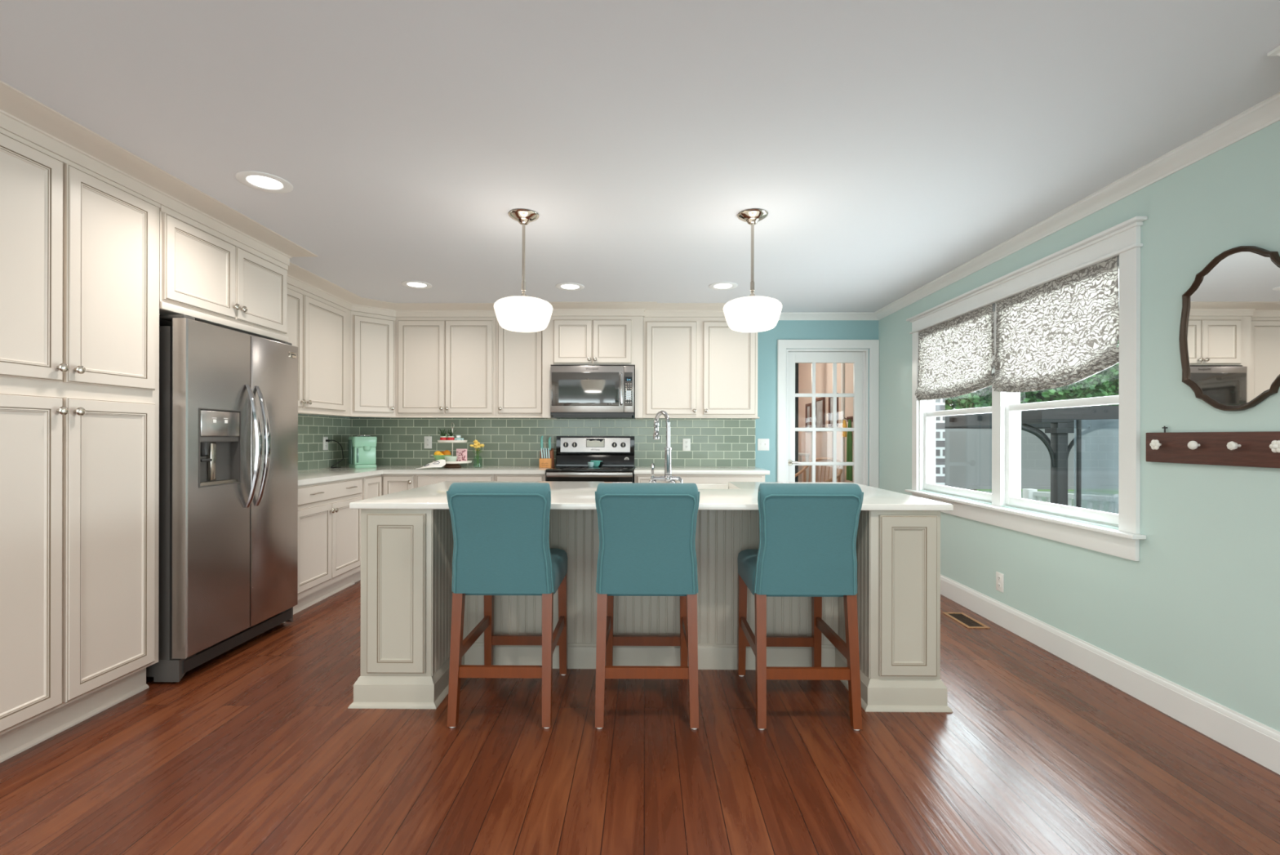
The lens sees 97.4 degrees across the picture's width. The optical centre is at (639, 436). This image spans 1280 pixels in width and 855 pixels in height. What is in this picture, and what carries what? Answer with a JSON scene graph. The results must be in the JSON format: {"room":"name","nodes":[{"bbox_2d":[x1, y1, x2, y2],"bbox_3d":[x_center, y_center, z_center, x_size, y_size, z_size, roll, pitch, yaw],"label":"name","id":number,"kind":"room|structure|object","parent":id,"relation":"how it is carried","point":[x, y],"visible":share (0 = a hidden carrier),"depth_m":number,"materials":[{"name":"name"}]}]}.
{"room":"kitchen","nodes":[
{"label":"kitchen","id":0,"kind":"room"},
{"bbox_2d":[297,413,349,471],"bbox_3d":[-3.004,-0.009,1.237,0.120,2.440,9.020,0,0,1],"label":"wall","id":1,"kind":"structure","parent":0,"point":[298,414],"depth_m":5.15,"materials":[{"name":"green paint"}]},
{"bbox_2d":[286,284,350,414],"bbox_3d":[-2.719,-0.658,4.354,0.368,0.930,1.316,0,0,1],"label":"upper cabinet","id":2,"kind":"object","parent":1,"relation":"attached to","point":[319,327],"visible":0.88,"depth_m":4.52,"materials":[{"name":"beige paint"}]},
{"bbox_2d":[297,411,759,419],"bbox_3d":[-0.937,-0.183,5.123,4.148,0.012,1.358,0,0,-23],"label":"trim","id":3,"kind":"structure","parent":2,"relation":"attached to","point":[306,412],"depth_m":5.26,"materials":[{"name":"beige paint"}]},
{"bbox_2d":[297,414,350,471],"bbox_3d":[-2.908,0.050,4.671,0.010,0.478,1.889,0,0,1],"label":"backsplash","id":4,"kind":"structure","parent":1,"relation":"attached to","point":[312,429],"depth_m":5.12,"materials":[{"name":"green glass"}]},
{"bbox_2d":[323,436,328,449],"bbox_3d":[-2.894,0.061,5.178,0.009,0.121,0.076,0,0,1],"label":"wall outlet","id":5,"kind":"object","parent":1,"relation":"attached to","point":[325,443],"visible":1,"depth_m":5.17,"materials":[{"name":"white plastic"}]},
{"bbox_2d":[349,313,878,485],"bbox_3d":[-0.270,-0.004,5.663,5.270,2.440,0.120,0,0,1],"label":"wall","id":6,"kind":"structure","parent":0,"point":[766,426],"depth_m":5.59,"materials":[{"name":"teal paint"}]},
{"bbox_2d":[317,311,395,417],"bbox_3d":[-2.589,-0.658,5.313,0.612,0.930,0.598,0,0,1],"label":"upper cabinet","id":7,"kind":"object","parent":6,"relation":"attached to","point":[372,336],"visible":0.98,"depth_m":5.13,"materials":[{"name":"beige paint"}]},
{"bbox_2d":[0,80,726,317],"bbox_3d":[-0.690,-1.172,3.250,3.807,0.104,4.688,0,0,1],"label":"trim","id":8,"kind":"structure","parent":6,"relation":"attached to","point":[21,115],"depth_m":3.00,"materials":[{"name":"beige paint"}]},
{"bbox_2d":[424,435,431,448],"bbox_3d":[-2.112,0.056,5.604,0.076,0.121,0.009,0,0,1],"label":"wall outlet","id":9,"kind":"object","parent":6,"relation":"attached to","point":[428,439],"visible":1,"depth_m":5.60,"materials":[{"name":"white plastic"}]},
{"bbox_2d":[395,317,496,416],"bbox_3d":[-1.825,-0.657,5.420,0.940,0.930,0.369,0,0,1],"label":"upper cabinet","id":10,"kind":"object","parent":6,"relation":"attached to","point":[446,366],"visible":0.99,"depth_m":5.27,"materials":[{"name":"beige paint"}]},
{"bbox_2d":[495,317,542,416],"bbox_3d":[-1.130,-0.655,5.414,0.444,0.930,0.369,0,0,1],"label":"upper cabinet","id":11,"kind":"object","parent":6,"relation":"attached to","point":[518,355],"visible":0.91,"depth_m":5.27,"materials":[{"name":"beige paint"}]},
{"bbox_2d":[350,417,755,466],"bbox_3d":[-0.880,0.054,5.603,4.049,0.478,0.010,0,0,1],"label":"backsplash","id":12,"kind":"structure","parent":6,"relation":"attached to","point":[507,442],"depth_m":5.60,"materials":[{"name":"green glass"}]},
{"bbox_2d":[542,315,643,418],"bbox_3d":[-0.439,-0.647,5.383,0.936,0.943,0.419,0,0,1],"label":"upper cabinet","id":13,"kind":"object","parent":6,"relation":"attached to","point":[566,340],"visible":1,"depth_m":5.21,"materials":[{"name":"beige paint"}]},
{"bbox_2d":[550,365,635,418],"bbox_3d":[-0.440,-0.417,5.357,0.772,0.477,0.444,0,0,1],"label":"microwave","id":14,"kind":"object","parent":13,"relation":"attached to","point":[576,392],"visible":1,"depth_m":5.18,"materials":[{"name":"grey metal"}]},
{"bbox_2d":[682,438,690,450],"bbox_3d":[0.463,0.078,5.581,0.076,0.121,0.009,0,0,1],"label":"wall outlet","id":15,"kind":"object","parent":6,"relation":"attached to","point":[686,442],"visible":1,"depth_m":5.58,"materials":[{"name":"white plastic"}]},
{"bbox_2d":[643,317,757,417],"bbox_3d":[0.567,-0.652,5.399,1.071,0.930,0.369,0,0,1],"label":"upper cabinet","id":16,"kind":"object","parent":6,"relation":"attached to","point":[693,366],"visible":0.95,"depth_m":5.25,"materials":[{"name":"beige paint"}]},
{"bbox_2d":[757,438,768,450],"bbox_3d":[1.226,0.077,5.581,0.115,0.118,0.016,0,0,1],"label":"light switch","id":17,"kind":"object","parent":6,"relation":"attached to","point":[762,443],"visible":1,"depth_m":5.58,"materials":[{"name":"white plastic"}]},
{"bbox_2d":[777,339,879,488],"bbox_3d":[1.863,0.130,5.631,1.002,2.182,0.143,0,0,1],"label":"door","id":18,"kind":"structure","parent":6,"relation":"in","point":[789,352],"depth_m":5.62,"materials":[{"name":"white paint"}]},
{"bbox_2d":[0,0,1279,311],"bbox_3d":[-0.307,-1.270,1.178,5.670,0.106,9.150,0,0,1],"label":"ceiling","id":19,"kind":"structure","parent":0,"point":[886,146],"depth_m":2.15,"materials":[{"name":"paint"}]},
{"bbox_2d":[235,170,293,193],"bbox_3d":[-1.806,-1.223,2.710,0.232,0.006,0.232,0,0,1],"label":"recessed light","id":20,"kind":"object","parent":19,"relation":"in","point":[262,181],"visible":1,"depth_m":2.70,"materials":[{"name":"white plastic"}]},
{"bbox_2d":[401,280,431,288],"bbox_3d":[-1.799,-1.223,4.535,0.232,0.006,0.232,0,0,1],"label":"recessed light","id":21,"kind":"object","parent":19,"relation":"in","point":[412,284],"visible":1,"depth_m":4.53,"materials":[{"name":"white"}]},
{"bbox_2d":[493,208,552,332],"bbox_3d":[-0.642,-0.905,3.102,0.320,0.638,0.320,0,0,1],"label":"pendant lamp","id":22,"kind":"object","parent":19,"relation":"hanging from","point":[522,313],"visible":1,"depth_m":3.01,"materials":[{"name":"white glass"}]},
{"bbox_2d":[555,282,584,290],"bbox_3d":[-0.570,-1.221,4.583,0.232,0.006,0.232,0,0,1],"label":"recessed light","id":23,"kind":"object","parent":19,"relation":"in","point":[565,286],"visible":1,"depth_m":4.58,"materials":[{"name":"white"}]},
{"bbox_2d":[708,281,737,289],"bbox_3d":[0.673,-1.218,4.554,0.232,0.006,0.232,0,0,1],"label":"recessed light","id":24,"kind":"object","parent":19,"relation":"in","point":[722,285],"visible":1,"depth_m":4.55,"materials":[{"name":"white plastic"}]},
{"bbox_2d":[723,208,782,332],"bbox_3d":[0.618,-0.902,3.094,0.320,0.638,0.320,0,0,1],"label":"pendant lamp","id":25,"kind":"object","parent":19,"relation":"hanging from","point":[753,313],"visible":1,"depth_m":3.00,"materials":[{"name":"white glass"}]},
{"bbox_2d":[1267,45,1279,56],"bbox_3d":[2.111,-1.169,0.284,0.262,0.100,3.005,0,0,1],"label":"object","id":26,"kind":"structure","parent":19,"relation":"in","point":[1275,52],"depth_m":1.77,"materials":[{"name":"white paint"}]},
{"bbox_2d":[0,579,1279,854],"bbox_3d":[-0.312,1.256,1.143,5.670,0.080,9.080,0,0,1],"label":"floor","id":27,"kind":"structure","parent":0,"point":[258,748],"depth_m":2.06,"materials":[{"name":"red wood"}]},
{"bbox_2d":[0,127,160,762],"bbox_3d":[-2.607,0.044,2.023,0.650,2.335,1.399,0,0,1],"label":"pantry cabinet","id":28,"kind":"object","parent":27,"relation":"on","point":[79,248],"visible":1,"depth_m":2.29,"materials":[{"name":"beige paint"}]},
{"bbox_2d":[146,315,297,681],"bbox_3d":[-2.516,0.304,3.204,0.762,1.815,0.892,0,0,1],"label":"refrigerator","id":29,"kind":"object","parent":27,"relation":"on","point":[228,553],"visible":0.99,"depth_m":3.00,"materials":[{"name":"silver metal"}]},
{"bbox_2d":[159,204,288,622],"bbox_3d":[-2.596,0.044,3.208,0.650,2.335,0.967,0,0,1],"label":"upper cabinet","id":30,"kind":"object","parent":27,"relation":"on","point":[206,275],"visible":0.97,"depth_m":3.08,"materials":[{"name":"beige paint"}]},
{"bbox_2d":[293,476,362,614],"bbox_3d":[-2.584,0.770,4.173,0.651,0.884,0.956,0,0,1],"label":"base cabinet","id":31,"kind":"object","parent":27,"relation":"on","point":[329,531],"visible":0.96,"depth_m":4.13,"materials":[{"name":"beige paint"}]},
{"bbox_2d":[353,473,414,582],"bbox_3d":[-2.450,0.770,5.132,0.898,0.884,0.958,0,0,1],"label":"base cabinet","id":32,"kind":"object","parent":27,"relation":"on","point":[372,486],"visible":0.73,"depth_m":4.98,"materials":[{"name":"beige paint"}]},
{"bbox_2d":[297,466,549,485],"bbox_3d":[-1.871,0.310,4.647,2.064,0.037,1.916,0,0,1],"label":"countertop","id":33,"kind":"structure","parent":32,"relation":"on","point":[326,474],"depth_m":4.96,"materials":[{"name":"white stone"}]},
{"bbox_2d":[325,439,343,467],"bbox_3d":[-2.826,0.157,5.221,0.058,0.264,0.163,0,0,38],"label":"power cord","id":34,"kind":"object","parent":33,"relation":"on","point":[326,440],"visible":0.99,"depth_m":5.23,"materials":[{"name":"black plastic"}]},
{"bbox_2d":[347,434,377,467],"bbox_3d":[-2.629,0.134,5.331,0.219,0.310,0.209,0,0,-42],"label":"coffee maker","id":35,"kind":"object","parent":33,"relation":"on","point":[362,451],"visible":1,"depth_m":5.26,"materials":[{"name":"green plastic"}]},
{"bbox_2d":[415,459,445,469],"bbox_3d":[-1.880,0.247,5.067,0.245,0.084,0.131,0,0,1],"label":"dish towel","id":36,"kind":"object","parent":33,"relation":"on","point":[439,463],"visible":1,"depth_m":5.06,"materials":[{"name":"white fabric"}]},
{"bbox_2d":[432,422,471,467],"bbox_3d":[-1.775,0.078,5.326,0.358,0.427,0.358,0,0,1],"label":"tiered tray","id":37,"kind":"object","parent":33,"relation":"on","point":[448,464],"visible":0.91,"depth_m":5.25,"materials":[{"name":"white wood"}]},
{"bbox_2d":[430,454,451,460],"bbox_3d":[-1.863,0.204,5.305,0.172,0.072,0.172,0,0,-41],"label":"colander","id":38,"kind":"object","parent":37,"relation":"on","point":[437,457],"visible":0.48,"depth_m":5.24,"materials":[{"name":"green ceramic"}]},
{"bbox_2d":[434,450,441,454],"bbox_3d":[-1.897,0.165,5.285,0.073,0.068,0.068,0,0,1],"label":"lemon","id":39,"kind":"object","parent":38,"relation":"in","point":[437,452],"visible":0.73,"depth_m":5.26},
{"bbox_2d":[442,449,450,454],"bbox_3d":[-1.825,0.162,5.314,0.074,0.074,0.074,0,0,1],"label":"orange","id":40,"kind":"object","parent":38,"relation":"in","point":[446,451],"visible":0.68,"depth_m":5.29,"materials":[{"name":"orange food"}]},
{"bbox_2d":[438,428,448,439],"bbox_3d":[-1.839,-0.016,5.262,0.069,0.126,0.081,0,0,35],"label":"planter","id":41,"kind":"object","parent":37,"relation":"on","point":[442,437],"visible":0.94,"depth_m":5.25,"materials":[{"name":"red ceramic"}]},
{"bbox_2d":[444,456,457,461],"bbox_3d":[-1.752,0.211,5.211,0.118,0.059,0.117,0,0,1],"label":"bowl","id":42,"kind":"object","parent":37,"relation":"on","point":[446,458],"visible":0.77,"depth_m":5.17,"materials":[{"name":"green ceramic"}]},
{"bbox_2d":[445,429,456,439],"bbox_3d":[-1.773,-0.013,5.264,0.085,0.120,0.067,0,0,1],"label":"planter","id":43,"kind":"object","parent":37,"relation":"on","point":[451,437],"visible":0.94,"depth_m":5.25,"materials":[{"name":"red ceramic"}]},
{"bbox_2d":[432,459,471,463],"bbox_3d":[-1.775,0.236,5.326,0.358,0.022,0.358,0,0,1],"label":"tray","id":44,"kind":"object","parent":37,"relation":"on","point":[468,460],"depth_m":5.19,"materials":[{"name":"white ceramic"}]},
{"bbox_2d":[437,440,467,442],"bbox_3d":[-1.775,0.042,5.326,0.270,0.022,0.270,0,0,1],"label":"tray","id":45,"kind":"object","parent":37,"relation":"on","point":[439,441],"depth_m":5.21,"materials":[{"name":"white ceramic"}]},
{"bbox_2d":[454,435,463,439],"bbox_3d":[-1.700,0.015,5.291,0.080,0.062,0.050,0,0,-10],"label":"toy truck","id":46,"kind":"object","parent":37,"relation":"on","point":[458,437],"visible":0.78,"depth_m":5.27,"materials":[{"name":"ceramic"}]},
{"bbox_2d":[456,448,466,461],"bbox_3d":[-1.677,0.177,5.291,0.104,0.128,0.004,0,0,5],"label":"greeting card","id":47,"kind":"object","parent":37,"relation":"on","point":[461,454],"visible":1,"depth_m":5.29,"materials":[{"name":"pink paper"}]},
{"bbox_2d":[469,440,484,466],"bbox_3d":[-1.541,0.161,5.349,0.141,0.262,0.102,0,0,1],"label":"flowers","id":48,"kind":"object","parent":33,"relation":"on","point":[477,444],"visible":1,"depth_m":5.33,"materials":[{"name":"yellow plant"}]},
{"bbox_2d":[539,435,554,467],"bbox_3d":[-0.899,0.141,5.407,0.123,0.303,0.182,0,0,1],"label":"knife block","id":49,"kind":"object","parent":33,"relation":"on","point":[546,455],"visible":1,"depth_m":5.35,"materials":[{"name":"brown wood"}]},
{"bbox_2d":[414,473,494,488],"bbox_3d":[-1.644,0.771,5.274,0.707,0.884,0.660,0,0,1],"label":"base cabinet","id":50,"kind":"object","parent":27,"relation":"on","point":[420,479],"visible":0.03,"depth_m":4.98,"materials":[{"name":"beige paint"}]},
{"bbox_2d":[446,482,567,728],"bbox_3d":[-0.585,0.705,2.607,0.438,1.022,0.588,0,0,1],"label":"counter stool","id":51,"kind":"object","parent":27,"relation":"on","point":[500,531],"visible":1,"depth_m":2.37,"materials":[{"name":"teal fabric"}]},
{"bbox_2d":[494,473,546,480],"bbox_3d":[-1.062,0.773,5.268,0.452,0.884,0.660,0,0,1],"label":"base cabinet","id":52,"kind":"object","parent":27,"relation":"on","point":[497,477],"visible":0.02,"depth_m":4.97,"materials":[{"name":"beige paint"}]},
{"bbox_2d":[545,435,634,482],"bbox_3d":[-0.443,0.605,5.229,0.768,1.222,0.711,0,0,1],"label":"range","id":53,"kind":"object","parent":27,"relation":"on","point":[573,453],"visible":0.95,"depth_m":5.50,"materials":[{"name":"black metal"}]},
{"bbox_2d":[545,466,634,471],"bbox_3d":[-0.442,0.298,5.227,0.768,0.025,0.595,0,0,1],"label":"cooktop","id":54,"kind":"object","parent":53,"relation":"in","point":[556,468],"depth_m":4.96,"materials":[{"name":"black ceramic"}]},
{"bbox_2d":[587,460,602,466],"bbox_3d":[-0.435,0.254,5.316,0.139,0.058,0.100,0,0,-44],"label":"cups","id":55,"kind":"object","parent":53,"relation":"on","point":[593,463],"visible":1,"depth_m":5.29,"materials":[{"name":"blue ceramic"}]},
{"bbox_2d":[595,482,699,728],"bbox_3d":[0.032,0.706,2.602,0.438,1.022,0.588,0,0,1],"label":"counter stool","id":56,"kind":"object","parent":27,"relation":"on","point":[646,531],"visible":1,"depth_m":2.36,"materials":[{"name":"teal fabric"}]},
{"bbox_2d":[347,508,952,711],"bbox_3d":[0.046,0.772,3.102,2.692,0.890,1.196,0,0,1],"label":"kitchen island","id":57,"kind":"object","parent":27,"relation":"on","point":[406,554],"visible":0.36,"depth_m":2.57,"materials":[{"name":"paint"}]},
{"bbox_2d":[349,480,953,511],"bbox_3d":[0.050,0.312,3.123,2.695,0.030,1.223,0,0,1],"label":"island countertop","id":58,"kind":"structure","parent":57,"relation":"on","point":[743,495],"depth_m":2.69,"materials":[{"name":"white stone"}]},
{"bbox_2d":[648,410,682,483],"bbox_3d":[0.140,0.074,3.155,0.192,0.446,0.125,0,0,1],"label":"kitchen faucet","id":59,"kind":"object","parent":58,"relation":"on","point":[668,476],"visible":0.84,"depth_m":3.11,"materials":[{"name":"silver metal"}]},
{"bbox_2d":[696,484,732,488],"bbox_3d":[0.171,0.435,3.466,0.862,0.245,0.555,0,0,1],"label":"sink","id":60,"kind":"object","parent":58,"relation":"in","point":[699,486],"visible":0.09,"depth_m":3.71,"materials":[{"name":"white ceramic"}]},
{"bbox_2d":[634,474,672,482],"bbox_3d":[0.122,0.775,5.258,0.338,0.884,0.660,0,0,1],"label":"base cabinet","id":61,"kind":"object","parent":27,"relation":"on","point":[637,477],"visible":0.03,"depth_m":4.97,"materials":[{"name":"beige paint"}]},
{"bbox_2d":[672,474,764,484],"bbox_3d":[0.701,0.776,5.253,0.813,0.884,0.660,0,0,1],"label":"base cabinet","id":62,"kind":"object","parent":27,"relation":"on","point":[686,478],"visible":0.13,"depth_m":4.96,"materials":[{"name":"beige paint"}]},
{"bbox_2d":[634,466,769,474],"bbox_3d":[0.547,0.315,5.265,1.194,0.037,0.636,0,0,1],"label":"countertop","id":63,"kind":"structure","parent":62,"relation":"on","point":[638,469],"depth_m":4.95,"materials":[{"name":"white stone"}]},
{"bbox_2d":[737,483,863,730],"bbox_3d":[0.708,0.707,2.596,0.438,1.022,0.588,0,0,1],"label":"counter stool","id":64,"kind":"object","parent":27,"relation":"on","point":[808,531],"visible":1,"depth_m":2.36,"materials":[{"name":"teal fabric"}]},
{"bbox_2d":[942,612,990,627],"bbox_3d":[2.166,1.219,3.746,0.140,0.005,0.316,0,0,1],"label":"floor vent","id":65,"kind":"object","parent":27,"relation":"in","point":[962,618],"visible":1,"depth_m":3.73,"materials":[{"name":"beige metal"}]},
{"bbox_2d":[798,363,853,482],"bbox_3d":[1.616,0.000,7.446,1.900,2.440,3.479,0,0,1],"label":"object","id":66,"kind":"structure","parent":0,"point":[824,371],"depth_m":7.64,"materials":[{"name":"pink paint"}]},
{"bbox_2d":[804,403,811,431],"bbox_3d":[2.481,-0.278,8.278,0.024,0.420,0.260,0,0,1],"label":"picture frame","id":67,"kind":"object","parent":66,"relation":"attached to","point":[808,406],"visible":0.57,"depth_m":8.29,"materials":[{"name":"brown wood"}]},
{"bbox_2d":[807,406,809,427],"bbox_3d":[2.489,-0.278,8.278,0.007,0.340,0.180,0,0,1],"label":"print","id":68,"kind":"object","parent":67,"relation":"attached to","point":[808,407],"depth_m":8.30},
{"bbox_2d":[815,396,825,427],"bbox_3d":[2.477,-0.308,7.758,0.024,0.460,0.400,0,0,1],"label":"picture frame","id":69,"kind":"object","parent":66,"relation":"attached to","point":[820,402],"visible":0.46,"depth_m":7.72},
{"bbox_2d":[816,400,822,427],"bbox_3d":[2.485,-0.308,7.758,0.007,0.380,0.320,0,0,1],"label":"print","id":70,"kind":"object","parent":69,"relation":"attached to","point":[819,402],"depth_m":7.79},
{"bbox_2d":[828,392,838,426],"bbox_3d":[2.472,-0.338,7.198,0.024,0.420,0.320,0,0,1],"label":"picture frame","id":71,"kind":"object","parent":66,"relation":"attached to","point":[830,398],"visible":0.56,"depth_m":7.28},
{"bbox_2d":[830,397,832,423],"bbox_3d":[2.480,-0.338,7.198,0.007,0.340,0.240,0,0,1],"label":"print","id":72,"kind":"object","parent":71,"relation":"attached to","point":[831,398],"depth_m":7.28},
{"bbox_2d":[840,363,844,481],"bbox_3d":[2.468,0.002,6.848,0.024,2.440,0.060,0,0,1],"label":"trim","id":73,"kind":"structure","parent":66,"relation":"attached to","point":[842,365],"depth_m":6.82,"materials":[{"name":"white paint"}]},
{"bbox_2d":[844,416,853,422],"bbox_3d":[2.444,-0.208,6.538,0.068,0.060,0.320,0,0,1],"label":"peg rail","id":74,"kind":"object","parent":66,"relation":"attached to","point":[847,418],"visible":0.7,"depth_m":6.58,"materials":[{"name":"wood"}]},
{"bbox_2d":[841,419,846,436],"bbox_3d":[2.417,-0.099,6.649,0.034,0.201,0.130,0,0,1],"label":"towel","id":75,"kind":"object","parent":74,"relation":"hanging from","point":[844,423],"visible":0.85,"depth_m":6.64,"materials":[{"name":"fabric"}]},
{"bbox_2d":[846,419,852,480],"bbox_3d":[2.414,0.151,6.479,0.034,0.701,0.150,0,0,1],"label":"towel","id":76,"kind":"object","parent":74,"relation":"hanging from","point":[849,439],"visible":0.91,"depth_m":6.49,"materials":[{"name":"green fabric"}]},
{"bbox_3d":[1.619,-1.090,7.486,1.740,0.024,0.023,0,0,1],"label":"curtain rod","id":77,"kind":"object","parent":66,"relation":"attached to","visible":0},
{"bbox_2d":[795,363,798,481],"bbox_3d":[1.987,0.021,7.487,0.240,2.200,0.068,0,0,1],"label":"curtain","id":78,"kind":"object","parent":77,"relation":"hanging from","point":[796,364],"visible":0.09,"depth_m":7.50,"materials":[{"name":"fabric"}]},
{"bbox_2d":[935,398,945,485],"bbox_3d":[2.527,0.022,2.978,0.109,3.600,8.000,0,0,1],"label":"wall","id":79,"kind":"structure","parent":0,"point":[940,403],"depth_m":4.75,"materials":[{"name":"grey brick"}]},
{"bbox_2d":[878,120,1279,731],"bbox_3d":[2.391,0.002,1.189,0.130,2.440,9.020,0,0,1],"label":"wall","id":80,"kind":"structure","parent":0,"point":[1198,611],"depth_m":2.47,"materials":[{"name":"green paint"}]},
{"bbox_2d":[995,571,1004,592],"bbox_3d":[2.341,0.945,3.661,0.009,0.121,0.076,0,0,1],"label":"wall outlet","id":81,"kind":"object","parent":80,"relation":"attached to","point":[999,576],"visible":1,"depth_m":3.65,"materials":[{"name":"white plastic"}]},
{"bbox_2d":[778,91,1279,319],"bbox_3d":[1.708,-1.187,1.185,1.240,0.064,8.800,0,0,1],"label":"trim","id":82,"kind":"structure","parent":80,"relation":"attached to","point":[1266,113],"depth_m":2.79,"materials":[{"name":"white paint"}]},
{"bbox_2d":[905,216,1279,560],"bbox_3d":[2.375,-0.217,3.376,0.190,1.598,2.994,0,0,1],"label":"window","id":83,"kind":"structure","parent":80,"relation":"in","point":[1122,239],"depth_m":2.98,"materials":[{"name":"white paint"}]},
{"bbox_2d":[915,303,995,399],"bbox_3d":[2.345,-0.590,4.239,0.069,0.586,1.040,0,0,1],"label":"roman shade","id":84,"kind":"object","parent":83,"relation":"attached to","point":[955,355],"visible":0.98,"depth_m":4.15,"materials":[{"name":"grey fabric"}]},
{"bbox_2d":[991,255,1119,392],"bbox_3d":[2.336,-0.577,3.221,0.070,0.611,0.972,0,0,1],"label":"roman shade","id":85,"kind":"object","parent":83,"relation":"attached to","point":[1064,331],"visible":0.99,"depth_m":3.12,"materials":[{"name":"grey fabric"}]},
{"bbox_2d":[940,573,1279,773],"bbox_3d":[2.315,1.148,1.178,0.016,0.148,8.798,0,0,1],"label":"baseboard","id":86,"kind":"structure","parent":80,"relation":"attached to","point":[1255,740],"depth_m":2.61,"materials":[{"name":"white paint"}]},
{"bbox_2d":[1178,245,1279,411],"bbox_3d":[2.323,-0.419,2.201,0.023,0.638,0.435,0,0,1],"label":"wall mirror","id":87,"kind":"object","parent":80,"relation":"attached to","point":[1229,337],"visible":1,"depth_m":2.20,"materials":[{"name":"brown metal"}]},
{"bbox_3d":[1.614,1.261,7.446,1.900,0.079,3.479,0,0,1],"label":"floor","id":88,"kind":"structure","parent":0,"visible":0},
{"bbox_2d":[798,452,809,481],"bbox_3d":[2.050,0.726,7.982,0.600,0.990,0.400,0,0,1],"label":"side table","id":89,"kind":"object","parent":88,"relation":"on","point":[800,454],"visible":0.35,"depth_m":7.79,"materials":[{"name":"white wood"}]},
{"bbox_2d":[795,457,842,481],"bbox_3d":[2.007,0.737,6.733,0.671,0.969,0.645,0,0,-29],"label":"chair","id":90,"kind":"object","parent":88,"relation":"on","point":[838,475],"visible":0.25,"depth_m":6.92,"materials":[{"name":"brown wood"}]},
{"label":"outside","id":91,"kind":"structure","parent":0,"visible":0},
{"bbox_2d":[976,488,1118,493],"bbox_3d":[16.430,1.710,16.854,27.435,0.320,46.000,0,0,1],"label":"lawn","id":92,"kind":"structure","parent":91,"point":[976,489],"depth_m":16.20,"materials":[{"name":"green plant"}]},
{"bbox_2d":[945,385,1023,490],"bbox_3d":[9.247,-1.273,16.191,4.074,5.635,2.649,0,0,-25],"label":"tree","id":93,"kind":"object","parent":92,"relation":"on","point":[979,398],"visible":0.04,"depth_m":15.65,"materials":[{"name":"green plant"}]},
{"bbox_2d":[978,490,1108,511],"bbox_3d":[7.277,1.431,8.936,7.600,0.200,10.000,0,0,1],"label":"deck","id":94,"kind":"object","parent":92,"relation":"on","point":[1043,499],"visible":0.02,"depth_m":12.58,"materials":[{"name":"grey wood"}]},
{"bbox_2d":[944,405,1119,510],"bbox_3d":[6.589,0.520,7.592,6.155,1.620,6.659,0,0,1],"label":"gazebo","id":95,"kind":"object","parent":94,"relation":"on","point":[1063,449],"visible":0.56,"depth_m":6.33,"materials":[{"name":"grey metal"}]},
{"bbox_2d":[1074,419,1119,510],"bbox_3d":[4.707,0.579,4.768,1.629,1.475,0.070,0,0,39],"label":"drape","id":96,"kind":"object","parent":95,"relation":"hanging from","point":[1092,491],"depth_m":5.20,"materials":[{"name":"fabric"}]},
{"bbox_2d":[1022,488,1118,513],"bbox_3d":[4.637,0.956,6.009,0.138,0.740,0.938,0,0,-41],"label":"railing","id":97,"kind":"object","parent":94,"relation":"on","point":[1028,493],"visible":0.17,"depth_m":6.21,"materials":[{"name":"white plastic"}]},
{"bbox_2d":[986,338,1119,406],"bbox_3d":[14.605,-1.997,19.557,5.678,7.103,4.913,0,0,1],"label":"tree","id":98,"kind":"object","parent":92,"relation":"on","point":[1104,383],"visible":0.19,"depth_m":18.26,"materials":[{"name":"green plant"}]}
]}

